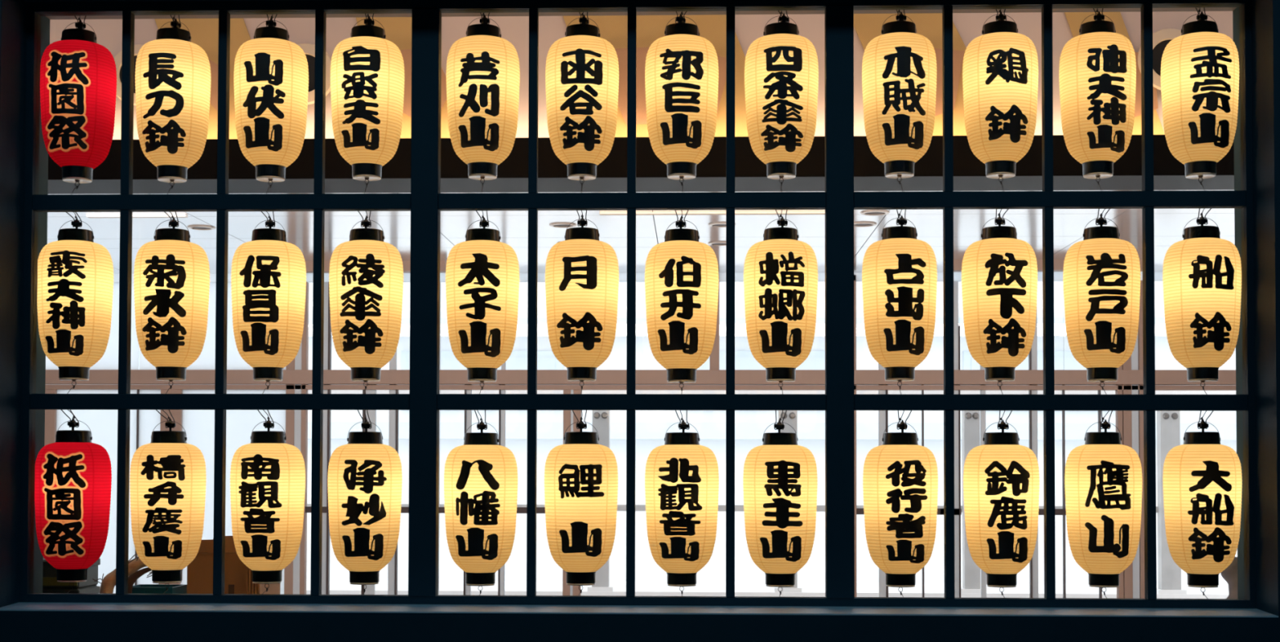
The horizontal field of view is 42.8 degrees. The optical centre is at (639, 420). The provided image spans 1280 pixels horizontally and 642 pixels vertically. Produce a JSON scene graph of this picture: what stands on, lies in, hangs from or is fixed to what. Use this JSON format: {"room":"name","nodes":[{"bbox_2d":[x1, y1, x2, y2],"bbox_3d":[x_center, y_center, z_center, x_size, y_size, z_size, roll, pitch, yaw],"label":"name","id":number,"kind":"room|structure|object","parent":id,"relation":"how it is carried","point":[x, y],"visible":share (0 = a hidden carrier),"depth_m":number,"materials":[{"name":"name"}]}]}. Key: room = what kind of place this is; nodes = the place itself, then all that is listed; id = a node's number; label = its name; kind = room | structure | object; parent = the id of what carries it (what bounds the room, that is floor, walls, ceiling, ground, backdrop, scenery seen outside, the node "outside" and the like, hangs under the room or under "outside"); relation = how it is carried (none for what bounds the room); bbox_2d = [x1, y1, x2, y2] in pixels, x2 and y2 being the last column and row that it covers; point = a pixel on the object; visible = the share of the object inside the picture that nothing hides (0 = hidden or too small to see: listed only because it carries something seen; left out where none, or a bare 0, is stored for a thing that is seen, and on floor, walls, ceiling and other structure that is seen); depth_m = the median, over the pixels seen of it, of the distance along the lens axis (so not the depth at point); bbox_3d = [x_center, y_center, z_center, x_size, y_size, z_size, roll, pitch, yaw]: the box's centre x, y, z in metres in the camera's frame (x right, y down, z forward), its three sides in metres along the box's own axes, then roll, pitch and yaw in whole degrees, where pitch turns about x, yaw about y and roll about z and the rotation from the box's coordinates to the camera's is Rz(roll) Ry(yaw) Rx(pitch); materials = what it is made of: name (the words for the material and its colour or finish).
{"room":"lantern display","nodes":[
{"label":"lantern display","id":0,"kind":"room"},
{"bbox_2d":[0,0,1279,641],"bbox_3d":[-0.030,-0.300,5.056,9.200,3.900,0.240,0,-2,2],"label":"window frame","id":1,"kind":"structure","parent":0,"point":[15,626],"depth_m":4.94,"materials":[{"name":"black paint"}]},
{"bbox_2d":[40,15,116,194],"bbox_3d":[-1.850,-1.036,5.380,0.240,0.684,0.240,2,-2,-45],"label":"paper lantern","id":2,"kind":"object","parent":1,"relation":"hanging from","point":[78,73],"visible":1,"depth_m":5.29,"materials":[{"name":"red paper"}]},
{"bbox_2d":[134,14,210,194],"bbox_3d":[-1.535,-1.036,5.370,0.240,0.684,0.240,2,-2,-39],"label":"paper lantern","id":3,"kind":"object","parent":1,"relation":"hanging from","point":[172,78],"visible":1,"depth_m":5.28,"materials":[{"name":"yellow paper"}]},
{"bbox_2d":[233,13,308,194],"bbox_3d":[-1.210,-1.035,5.359,0.240,0.684,0.240,-1,-2,41],"label":"paper lantern","id":4,"kind":"object","parent":1,"relation":"hanging from","point":[271,71],"visible":0.98,"depth_m":5.27,"materials":[{"name":"yellow paper"}]},
{"bbox_2d":[330,13,404,193],"bbox_3d":[-0.892,-1.035,5.348,0.240,0.684,0.240,2,-2,-42],"label":"paper lantern","id":5,"kind":"object","parent":1,"relation":"hanging from","point":[367,70],"visible":1,"depth_m":5.26,"materials":[{"name":"yellow paper"}]},
{"bbox_2d":[445,12,519,193],"bbox_3d":[-0.513,-1.034,5.335,0.240,0.684,0.240,-1,-2,43],"label":"paper lantern","id":6,"kind":"object","parent":1,"relation":"hanging from","point":[482,73],"visible":1,"depth_m":5.25,"materials":[{"name":"yellow paper"}]},
{"bbox_2d":[545,12,618,192],"bbox_3d":[-0.189,-1.034,5.324,0.240,0.684,0.240,-1,-2,42],"label":"paper lantern","id":7,"kind":"object","parent":1,"relation":"hanging from","point":[582,67],"visible":1,"depth_m":5.23,"materials":[{"name":"yellow paper"}]},
{"bbox_2d":[18,0,1256,608],"bbox_3d":[-0.029,-0.375,5.152,3.865,1.920,0.054,0,-2,2],"label":"window","id":8,"kind":"structure","parent":1,"relation":"in","point":[425,201],"depth_m":5.13,"materials":[{"name":"blue paint"}]},
{"bbox_2d":[36,212,113,394],"bbox_3d":[-1.854,-0.376,5.361,0.240,0.634,0.240,2,-2,-43],"label":"paper lantern","id":9,"kind":"object","parent":8,"relation":"attached to","point":[75,273],"visible":0.99,"depth_m":5.27,"materials":[{"name":"yellow paper"}]},
{"bbox_2d":[133,212,209,394],"bbox_3d":[-1.533,-0.376,5.350,0.240,0.634,0.240,-1,-2,42],"label":"paper lantern","id":10,"kind":"object","parent":8,"relation":"attached to","point":[171,273],"visible":1,"depth_m":5.26,"materials":[{"name":"yellow paper"}]},
{"bbox_2d":[231,211,306,394],"bbox_3d":[-1.214,-0.375,5.339,0.240,0.634,0.240,2,-2,-42],"label":"paper lantern","id":11,"kind":"object","parent":8,"relation":"attached to","point":[268,272],"visible":1,"depth_m":5.25,"materials":[{"name":"yellow paper"}]},
{"bbox_2d":[328,211,403,394],"bbox_3d":[-0.893,-0.374,5.327,0.240,0.632,0.242,0,-2,-3],"label":"paper lantern","id":12,"kind":"object","parent":8,"relation":"attached to","point":[366,273],"visible":0.99,"depth_m":5.24,"materials":[{"name":"yellow paper"}]},
{"bbox_2d":[445,210,519,394],"bbox_3d":[-0.512,-0.374,5.315,0.240,0.634,0.240,2,-2,-43],"label":"paper lantern","id":13,"kind":"object","parent":8,"relation":"attached to","point":[482,271],"visible":0.98,"depth_m":5.22,"materials":[{"name":"yellow paper"}]},
{"bbox_2d":[545,210,618,394],"bbox_3d":[-0.188,-0.374,5.303,0.240,0.632,0.242,0,-2,3],"label":"paper lantern","id":14,"kind":"object","parent":8,"relation":"attached to","point":[582,270],"visible":1,"depth_m":5.21,"materials":[{"name":"yellow paper"}]},
{"bbox_2d":[644,210,719,391],"bbox_3d":[0.135,-0.373,5.293,0.240,0.634,0.240,1,-2,-38],"label":"paper lantern","id":15,"kind":"object","parent":8,"relation":"attached to","point":[682,277],"visible":1,"depth_m":5.20,"materials":[{"name":"yellow paper"}]},
{"bbox_2d":[743,209,817,394],"bbox_3d":[0.455,-0.373,5.281,0.240,0.632,0.242,0,-2,4],"label":"paper lantern","id":16,"kind":"object","parent":8,"relation":"attached to","point":[780,271],"visible":1,"depth_m":5.19,"materials":[{"name":"yellow paper"}]},
{"bbox_2d":[862,209,937,394],"bbox_3d":[0.837,-0.373,5.269,0.240,0.634,0.240,2,-2,-41],"label":"paper lantern","id":17,"kind":"object","parent":8,"relation":"attached to","point":[900,269],"visible":0.99,"depth_m":5.18,"materials":[{"name":"yellow paper"}]},
{"bbox_2d":[961,208,1037,393],"bbox_3d":[1.157,-0.372,5.258,0.240,0.634,0.240,2,-2,-40],"label":"paper lantern","id":18,"kind":"object","parent":8,"relation":"attached to","point":[999,270],"visible":0.98,"depth_m":5.17,"materials":[{"name":"yellow paper"}]},
{"bbox_2d":[1062,208,1140,395],"bbox_3d":[1.483,-0.372,5.247,0.240,0.634,0.240,1,-2,-38],"label":"paper lantern","id":19,"kind":"object","parent":8,"relation":"attached to","point":[1101,275],"visible":0.98,"depth_m":5.16,"materials":[{"name":"yellow paper"}]},
{"bbox_2d":[1162,208,1241,395],"bbox_3d":[1.801,-0.371,5.236,0.240,0.634,0.240,2,-2,-42],"label":"paper lantern","id":20,"kind":"object","parent":8,"relation":"attached to","point":[1202,277],"visible":1,"depth_m":5.15,"materials":[{"name":"yellow paper"}]},
{"bbox_2d":[33,7,1244,599],"bbox_3d":[-0.021,-0.292,5.331,9.200,3.900,0.310,0,-2,2],"label":"trim","id":21,"kind":"structure","parent":1,"relation":"attached to","point":[45,21],"depth_m":5.47,"materials":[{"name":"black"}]},
{"bbox_2d":[0,602,1278,617],"bbox_3d":[-0.035,0.580,5.005,3.865,0.010,0.190,0,-2,2],"label":"window sill","id":22,"kind":"structure","parent":1,"relation":"attached to","point":[109,607],"depth_m":4.99,"materials":[{"name":"black wood"}]},
{"bbox_2d":[44,7,1236,19],"bbox_3d":[-0.024,-1.807,5.376,3.996,0.867,0.310,0,-2,2],"label":"trim","id":23,"kind":"structure","parent":1,"relation":"attached to","point":[1161,9],"depth_m":5.49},
{"bbox_2d":[644,11,718,192],"bbox_3d":[0.136,-1.033,5.313,0.240,0.684,0.240,-2,-2,45],"label":"paper lantern","id":24,"kind":"object","parent":1,"relation":"hanging from","point":[682,66],"visible":0.98,"depth_m":5.22,"materials":[{"name":"yellow paper"}]},
{"bbox_2d":[744,10,818,191],"bbox_3d":[0.459,-1.033,5.302,0.240,0.684,0.240,-1,-2,41],"label":"paper lantern","id":25,"kind":"object","parent":1,"relation":"hanging from","point":[781,72],"visible":0.99,"depth_m":5.21,"materials":[{"name":"yellow paper"}]},
{"bbox_2d":[862,9,937,191],"bbox_3d":[0.839,-1.033,5.289,0.240,0.684,0.240,2,-2,-40],"label":"paper lantern","id":26,"kind":"object","parent":1,"relation":"hanging from","point":[899,64],"visible":1,"depth_m":5.20,"materials":[{"name":"yellow paper"}]},
{"bbox_2d":[962,8,1038,191],"bbox_3d":[1.164,-1.032,5.278,0.240,0.684,0.240,2,-2,-45],"label":"paper lantern","id":27,"kind":"object","parent":1,"relation":"hanging from","point":[1000,68],"visible":1,"depth_m":5.19,"materials":[{"name":"yellow paper"}]},
{"bbox_2d":[1058,8,1136,191],"bbox_3d":[1.475,-1.032,5.267,0.240,0.684,0.240,2,-2,-40],"label":"paper lantern","id":28,"kind":"object","parent":1,"relation":"hanging from","point":[1097,73],"visible":1,"depth_m":5.18,"materials":[{"name":"yellow paper"}]},
{"bbox_2d":[1160,7,1239,191],"bbox_3d":[1.801,-1.031,5.256,0.240,0.684,0.240,2,-2,-44],"label":"paper lantern","id":29,"kind":"object","parent":1,"relation":"hanging from","point":[1200,66],"visible":1,"depth_m":5.17,"materials":[{"name":"yellow paper"}]},
{"bbox_3d":[-0.031,1.122,5.289,3.996,1.072,0.310,0,-2,2],"label":"trim","id":30,"kind":"structure","parent":1,"relation":"attached to","visible":0},
{"bbox_2d":[34,409,111,593],"bbox_3d":[-1.854,0.259,5.342,0.240,0.634,0.240,-1,-2,43],"label":"paper lantern","id":31,"kind":"object","parent":30,"relation":"hanging from","point":[73,487],"visible":0.98,"depth_m":5.25,"materials":[{"name":"red paper"}]},
{"bbox_2d":[129,409,206,594],"bbox_3d":[-1.540,0.260,5.331,0.240,0.634,0.240,-1,-2,39],"label":"paper lantern","id":32,"kind":"object","parent":30,"relation":"hanging from","point":[167,476],"visible":1,"depth_m":5.24,"materials":[{"name":"yellow paper"}]},
{"bbox_2d":[230,410,305,594],"bbox_3d":[-1.212,0.260,5.320,0.240,0.634,0.240,2,-2,-39],"label":"paper lantern","id":33,"kind":"object","parent":30,"relation":"hanging from","point":[268,473],"visible":0.99,"depth_m":5.23,"materials":[{"name":"yellow paper"}]},
{"bbox_2d":[327,410,402,594],"bbox_3d":[-0.894,0.260,5.309,0.240,0.634,0.240,-1,-2,34],"label":"paper lantern","id":34,"kind":"object","parent":30,"relation":"hanging from","point":[365,476],"visible":1,"depth_m":5.22,"materials":[{"name":"yellow paper"}]},
{"bbox_2d":[444,410,518,595],"bbox_3d":[-0.516,0.261,5.296,0.240,0.632,0.241,-1,-2,36],"label":"paper lantern","id":35,"kind":"object","parent":30,"relation":"hanging from","point":[481,477],"visible":1,"depth_m":5.21,"materials":[{"name":"yellow paper"}]},
{"bbox_2d":[543,410,617,595],"bbox_3d":[-0.191,0.261,5.285,0.240,0.634,0.240,2,-2,-44],"label":"paper lantern","id":36,"kind":"object","parent":30,"relation":"hanging from","point":[580,480],"visible":1,"depth_m":5.20,"materials":[{"name":"yellow paper"}]},
{"bbox_2d":[644,410,719,596],"bbox_3d":[0.135,0.262,5.274,0.240,0.634,0.240,1,-2,-38],"label":"paper lantern","id":37,"kind":"object","parent":30,"relation":"hanging from","point":[682,478],"visible":1,"depth_m":5.18,"materials":[{"name":"yellow paper"}]},
{"bbox_2d":[742,410,817,597],"bbox_3d":[0.452,0.262,5.263,0.240,0.634,0.240,-1,-2,40],"label":"paper lantern","id":38,"kind":"object","parent":30,"relation":"hanging from","point":[780,475],"visible":1,"depth_m":5.17,"materials":[{"name":"yellow paper"}]},
{"bbox_2d":[862,410,937,597],"bbox_3d":[0.837,0.263,5.250,0.240,0.634,0.240,2,-2,-42],"label":"paper lantern","id":39,"kind":"object","parent":30,"relation":"hanging from","point":[900,475],"visible":1,"depth_m":5.16,"materials":[{"name":"yellow paper"}]},
{"bbox_2d":[963,410,1039,598],"bbox_3d":[1.159,0.263,5.239,0.240,0.634,0.240,2,-2,-44],"label":"paper lantern","id":40,"kind":"object","parent":30,"relation":"hanging from","point":[1001,476],"visible":0.98,"depth_m":5.15,"materials":[{"name":"yellow paper"}]},
{"bbox_2d":[1064,411,1142,598],"bbox_3d":[1.483,0.263,5.228,0.240,0.634,0.240,1,-2,-32],"label":"paper lantern","id":41,"kind":"object","parent":30,"relation":"hanging from","point":[1103,476],"visible":0.99,"depth_m":5.14,"materials":[{"name":"yellow paper"}]},
{"bbox_2d":[1162,411,1242,599],"bbox_3d":[1.796,0.264,5.218,0.240,0.634,0.240,-2,-2,45],"label":"paper lantern","id":42,"kind":"object","parent":30,"relation":"hanging from","point":[1202,477],"visible":1,"depth_m":5.13,"materials":[{"name":"yellow paper"}]},
{"bbox_2d":[47,189,1235,274],"bbox_3d":[0.091,-0.998,8.572,8.800,0.095,2.950,0,-2,2],"label":"ceiling","id":43,"kind":"structure","parent":0,"point":[1069,224],"depth_m":8.12,"materials":[{"name":"paint"}]},
{"bbox_2d":[85,214,187,217],"bbox_3d":[-2.397,-0.974,7.790,0.480,0.010,0.040,0,-2,2],"label":"ceiling track","id":44,"kind":"object","parent":43,"relation":"attached to","point":[86,215],"visible":1,"depth_m":7.78,"materials":[{"name":"white metal"}]},
{"bbox_2d":[186,225,215,230],"bbox_3d":[-2.194,-0.964,8.173,0.140,0.007,0.140,0,-2,2],"label":"recessed light","id":45,"kind":"object","parent":43,"relation":"in","point":[191,227],"visible":0.99,"depth_m":8.16,"materials":[{"name":"silver metal"}]},
{"bbox_2d":[548,222,577,227],"bbox_3d":[-0.380,-0.963,8.061,0.140,0.007,0.140,0,-2,2],"label":"recessed light","id":46,"kind":"object","parent":43,"relation":"in","point":[554,224],"visible":0.99,"depth_m":8.05,"materials":[{"name":"silver metal"}]},
{"bbox_2d":[599,211,825,215],"bbox_3d":[0.345,-0.972,7.656,1.070,0.010,0.040,0,-2,2],"label":"ceiling track","id":47,"kind":"object","parent":43,"relation":"attached to","point":[683,212],"visible":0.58,"depth_m":7.64,"materials":[{"name":"white metal"}]},
{"bbox_2d":[707,241,725,245],"bbox_3d":[0.429,-0.942,8.704,0.140,0.007,0.140,0,-2,2],"label":"recessed light","id":48,"kind":"object","parent":43,"relation":"in","point":[712,243],"visible":0.75,"depth_m":8.70,"materials":[{"name":"silver metal"}]},
{"bbox_2d":[707,222,736,227],"bbox_3d":[0.403,-0.962,8.034,0.140,0.007,0.140,0,-2,2],"label":"recessed light","id":49,"kind":"object","parent":43,"relation":"in","point":[719,224],"visible":0.65,"depth_m":8.03,"materials":[{"name":"silver metal"}]},
{"bbox_2d":[305,259,1142,273],"bbox_3d":[0.471,-0.893,9.451,4.860,0.060,0.080,0,-2,2],"label":"trim","id":50,"kind":"structure","parent":43,"relation":"attached to","point":[1058,264],"depth_m":9.46,"materials":[{"name":"white metal"}]},
{"bbox_2d":[853,222,876,226],"bbox_3d":[1.092,-0.961,8.011,0.140,0.007,0.140,0,-2,2],"label":"recessed light","id":51,"kind":"object","parent":43,"relation":"in","point":[855,224],"visible":0.8,"depth_m":8.00,"materials":[{"name":"silver metal"}]},
{"bbox_2d":[859,209,889,215],"bbox_3d":[1.100,-0.972,7.650,0.140,0.007,0.140,0,-2,2],"label":"recessed light","id":52,"kind":"object","parent":43,"relation":"in","point":[874,212],"visible":1,"depth_m":7.64,"materials":[{"name":"silver metal"}]},
{"bbox_2d":[49,10,1232,139],"bbox_3d":[0.039,-1.679,7.017,8.800,1.027,0.200,0,-2,2],"label":"wall","id":53,"kind":"structure","parent":0,"point":[748,28],"depth_m":6.92,"materials":[{"name":"paint"}]},
{"bbox_2d":[114,44,143,105],"bbox_3d":[-2.133,-1.474,6.951,0.264,0.264,0.022,0,-2,2],"label":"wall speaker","id":54,"kind":"object","parent":53,"relation":"attached to","point":[117,59],"visible":0.17,"depth_m":6.95,"materials":[{"name":"black plastic"}]},
{"bbox_2d":[155,17,251,138],"bbox_3d":[-1.805,-1.506,6.965,0.609,0.618,0.009,0,-2,2],"label":"woven panel","id":55,"kind":"object","parent":53,"relation":"attached to","point":[204,33],"visible":0.22,"depth_m":6.96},
{"bbox_2d":[208,58,230,111],"bbox_3d":[-1.815,-1.423,6.953,0.143,0.261,0.009,0,-2,2],"label":"woven panel","id":56,"kind":"object","parent":53,"relation":"attached to","point":[214,67],"visible":0.43,"depth_m":6.95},
{"bbox_2d":[297,43,331,104],"bbox_3d":[-1.424,-1.473,6.926,0.264,0.264,0.022,0,-2,2],"label":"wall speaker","id":57,"kind":"object","parent":53,"relation":"attached to","point":[308,49],"visible":0.16,"depth_m":6.92,"materials":[{"name":"black plastic"}]},
{"bbox_2d":[355,17,450,137],"bbox_3d":[-0.971,-1.505,6.937,0.515,0.618,0.009,0,-2,2],"label":"woven panel","id":58,"kind":"object","parent":53,"relation":"attached to","point":[397,30],"visible":0.02,"depth_m":6.94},
{"bbox_2d":[400,48,447,117],"bbox_3d":[-0.933,-1.408,6.922,0.278,0.348,0.009,0,-2,2],"label":"woven panel","id":59,"kind":"object","parent":53,"relation":"attached to","point":[406,54],"visible":0.18,"depth_m":6.92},
{"bbox_2d":[48,134,1234,194],"bbox_3d":[0.035,-1.083,6.924,8.800,0.168,0.350,0,-2,2],"label":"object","id":60,"kind":"structure","parent":53,"relation":"attached to","point":[750,172],"depth_m":6.79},
{"bbox_2d":[562,14,748,137],"bbox_3d":[0.107,-1.503,6.900,0.944,0.618,0.009,0,-2,2],"label":"woven panel","id":61,"kind":"object","parent":53,"relation":"attached to","point":[613,28],"visible":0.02,"depth_m":6.89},
{"bbox_2d":[614,47,726,124],"bbox_3d":[0.093,-1.414,6.888,0.586,0.334,0.009,0,-2,2],"label":"woven panel","id":62,"kind":"object","parent":53,"relation":"attached to","point":[622,53],"visible":0.18,"depth_m":6.89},
{"bbox_2d":[853,13,966,135],"bbox_3d":[1.194,-1.502,6.863,0.715,0.618,0.009,0,-2,2],"label":"woven panel","id":63,"kind":"object","parent":53,"relation":"attached to","point":[868,27],"visible":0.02,"depth_m":6.86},
{"bbox_2d":[933,48,964,115],"bbox_3d":[1.280,-1.420,6.847,0.157,0.290,0.009,0,-2,2],"label":"woven panel","id":64,"kind":"object","parent":53,"relation":"attached to","point":[957,55],"visible":0.36,"depth_m":6.84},
{"bbox_2d":[1064,11,1164,134],"bbox_3d":[1.968,-1.501,6.836,0.446,0.618,0.009,0,-2,2],"label":"woven panel","id":65,"kind":"object","parent":53,"relation":"attached to","point":[1074,20],"visible":0.11,"depth_m":6.84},
{"bbox_2d":[1133,51,1158,117],"bbox_3d":[2.095,-1.404,6.819,0.129,0.290,0.009,0,-2,2],"label":"woven panel","id":66,"kind":"object","parent":53,"relation":"attached to","point":[1138,88],"visible":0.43,"depth_m":6.81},
{"bbox_2d":[1137,28,1181,89],"bbox_3d":[2.208,-1.506,6.804,0.264,0.264,0.022,0,-2,2],"label":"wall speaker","id":67,"kind":"object","parent":53,"relation":"attached to","point":[1162,37],"visible":0.18,"depth_m":6.80,"materials":[{"name":"black plastic"}]},
{"bbox_3d":[-0.083,1.667,3.568,9.200,0.120,13.400,0,-2,2],"label":"floor","id":68,"kind":"structure","parent":0,"visible":0},
{"bbox_2d":[44,271,1235,599],"bbox_3d":[-0.024,0.434,10.019,8.391,2.689,0.100,0,-2,2],"label":"wall","id":69,"kind":"structure","parent":68,"relation":"on","point":[198,425],"depth_m":10.04,"materials":[{"name":"clear glass"}]},
{"bbox_3d":[-1.746,1.309,6.138,1.500,0.740,0.760,0,-2,2],"label":"table","id":70,"kind":"object","parent":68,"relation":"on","visible":0},
{"bbox_2d":[92,554,151,594],"bbox_3d":[-1.821,0.696,5.868,0.297,0.460,0.055,0,-2,-5],"label":"sheath","id":71,"kind":"object","parent":70,"relation":"on","point":[108,583],"visible":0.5,"depth_m":5.87,"materials":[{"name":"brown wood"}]},
{"bbox_2d":[131,584,186,594],"bbox_3d":[-1.785,0.771,6.007,0.190,0.327,0.186,0,-2,2],"label":"plastic bin","id":72,"kind":"object","parent":70,"relation":"on","point":[140,588],"visible":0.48,"depth_m":5.92,"materials":[{"name":"green plastic"}]},
{"bbox_2d":[186,552,245,594],"bbox_3d":[-1.563,0.719,6.207,0.230,0.444,0.304,0,-2,2],"label":"cardboard box","id":73,"kind":"object","parent":70,"relation":"on","point":[200,571],"visible":0.14,"depth_m":6.06,"materials":[{"name":"brown cardboard"}]},
{"bbox_2d":[198,536,236,553],"bbox_3d":[-1.562,0.468,6.219,0.230,0.055,0.305,0,-2,2],"label":"cardboard tray","id":74,"kind":"object","parent":73,"relation":"on","point":[206,546],"visible":0.19,"depth_m":6.07,"materials":[{"name":"brown cardboard"}]},
{"bbox_2d":[245,566,279,595],"bbox_3d":[-1.416,0.722,6.144,0.051,0.435,0.300,0,-2,2],"label":"cartons","id":75,"kind":"object","parent":70,"relation":"on","point":[251,588],"visible":0.02,"depth_m":6.01,"materials":[{"name":"brown cardboard"}]},
{"bbox_3d":[-2.235,0.835,6.029,0.410,0.200,0.210,0,-2,2],"label":"crate","id":76,"kind":"object","parent":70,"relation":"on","visible":0},
{"bbox_2d":[42,586,99,593],"bbox_3d":[-2.234,0.675,6.032,0.410,0.120,0.212,0,-2,2],"label":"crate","id":77,"kind":"object","parent":76,"relation":"on","point":[94,589],"visible":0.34,"depth_m":5.94,"materials":[{"name":"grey plastic"}]},
{"bbox_2d":[42,557,100,589],"bbox_3d":[-2.234,0.562,6.036,0.410,0.105,0.212,0,-2,2],"label":"crate","id":78,"kind":"object","parent":77,"relation":"on","point":[49,575],"visible":0.39,"depth_m":5.93,"materials":[{"name":"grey plastic"}]},
{"bbox_3d":[2.195,1.218,5.806,0.280,0.920,0.280,0,-2,2],"label":"stool","id":79,"kind":"object","parent":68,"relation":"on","visible":0},
{"bbox_2d":[1220,557,1237,599],"bbox_3d":[2.159,0.623,5.821,0.232,0.270,0.173,0,-2,2],"label":"cloth bundle","id":80,"kind":"object","parent":79,"relation":"on","point":[1229,575],"visible":0.15,"depth_m":5.80,"materials":[{"name":"grey fabric"}]},
{"label":"outside","id":81,"kind":"structure","parent":0,"visible":0},
{"bbox_2d":[306,580,1228,592],"bbox_3d":[0.738,2.404,27.643,60.000,0.120,34.800,0,-2,2],"label":"floor","id":82,"kind":"structure","parent":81,"point":[556,585],"depth_m":21.11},
{"bbox_2d":[138,281,1237,584],"bbox_3d":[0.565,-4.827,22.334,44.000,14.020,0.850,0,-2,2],"label":"window","id":83,"kind":"structure","parent":82,"relation":"on","point":[651,426],"depth_m":22.04,"materials":[{"name":"glass"}]},
{"bbox_2d":[306,588,1228,599],"bbox_3d":[0.191,1.538,11.591,14.000,0.655,0.200,0,-2,2],"label":"parapet","id":84,"kind":"object","parent":82,"relation":"on","point":[332,591],"visible":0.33,"depth_m":11.50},
{"bbox_2d":[586,410,613,591],"bbox_3d":[-0.278,0.535,11.617,0.181,1.350,0.140,0,-2,2],"label":"concrete column","id":85,"kind":"structure","parent":84,"relation":"on","point":[600,419],"depth_m":11.58,"materials":[{"name":"concrete"}]},
{"bbox_2d":[306,504,1158,513],"bbox_3d":[0.194,0.624,11.638,14.000,0.045,0.040,0,-2,2],"label":"guard rail","id":86,"kind":"object","parent":85,"relation":"attached to","point":[620,508],"visible":0.02,"depth_m":11.60,"materials":[{"name":"metal"}]},
{"bbox_2d":[307,390,1235,395],"bbox_3d":[0.194,-0.177,11.622,14.000,0.075,0.100,0,-2,2],"label":"beam","id":87,"kind":"structure","parent":85,"relation":"on","point":[333,392],"depth_m":11.55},
{"bbox_2d":[773,410,801,592],"bbox_3d":[1.046,0.537,11.571,0.191,1.350,0.140,0,-2,2],"label":"concrete column","id":88,"kind":"structure","parent":84,"relation":"on","point":[791,416],"depth_m":11.53,"materials":[{"name":"concrete"}]},
{"bbox_2d":[960,410,981,593],"bbox_3d":[2.336,0.538,11.527,0.171,1.350,0.140,0,-2,2],"label":"concrete column","id":89,"kind":"structure","parent":84,"relation":"on","point":[971,428],"depth_m":11.49,"materials":[{"name":"concrete"}]},
{"bbox_2d":[1156,411,1186,595],"bbox_3d":[3.716,0.540,11.480,0.195,1.350,0.140,0,-2,2],"label":"concrete column","id":90,"kind":"structure","parent":84,"relation":"on","point":[1168,423],"depth_m":11.44,"materials":[{"name":"concrete"}]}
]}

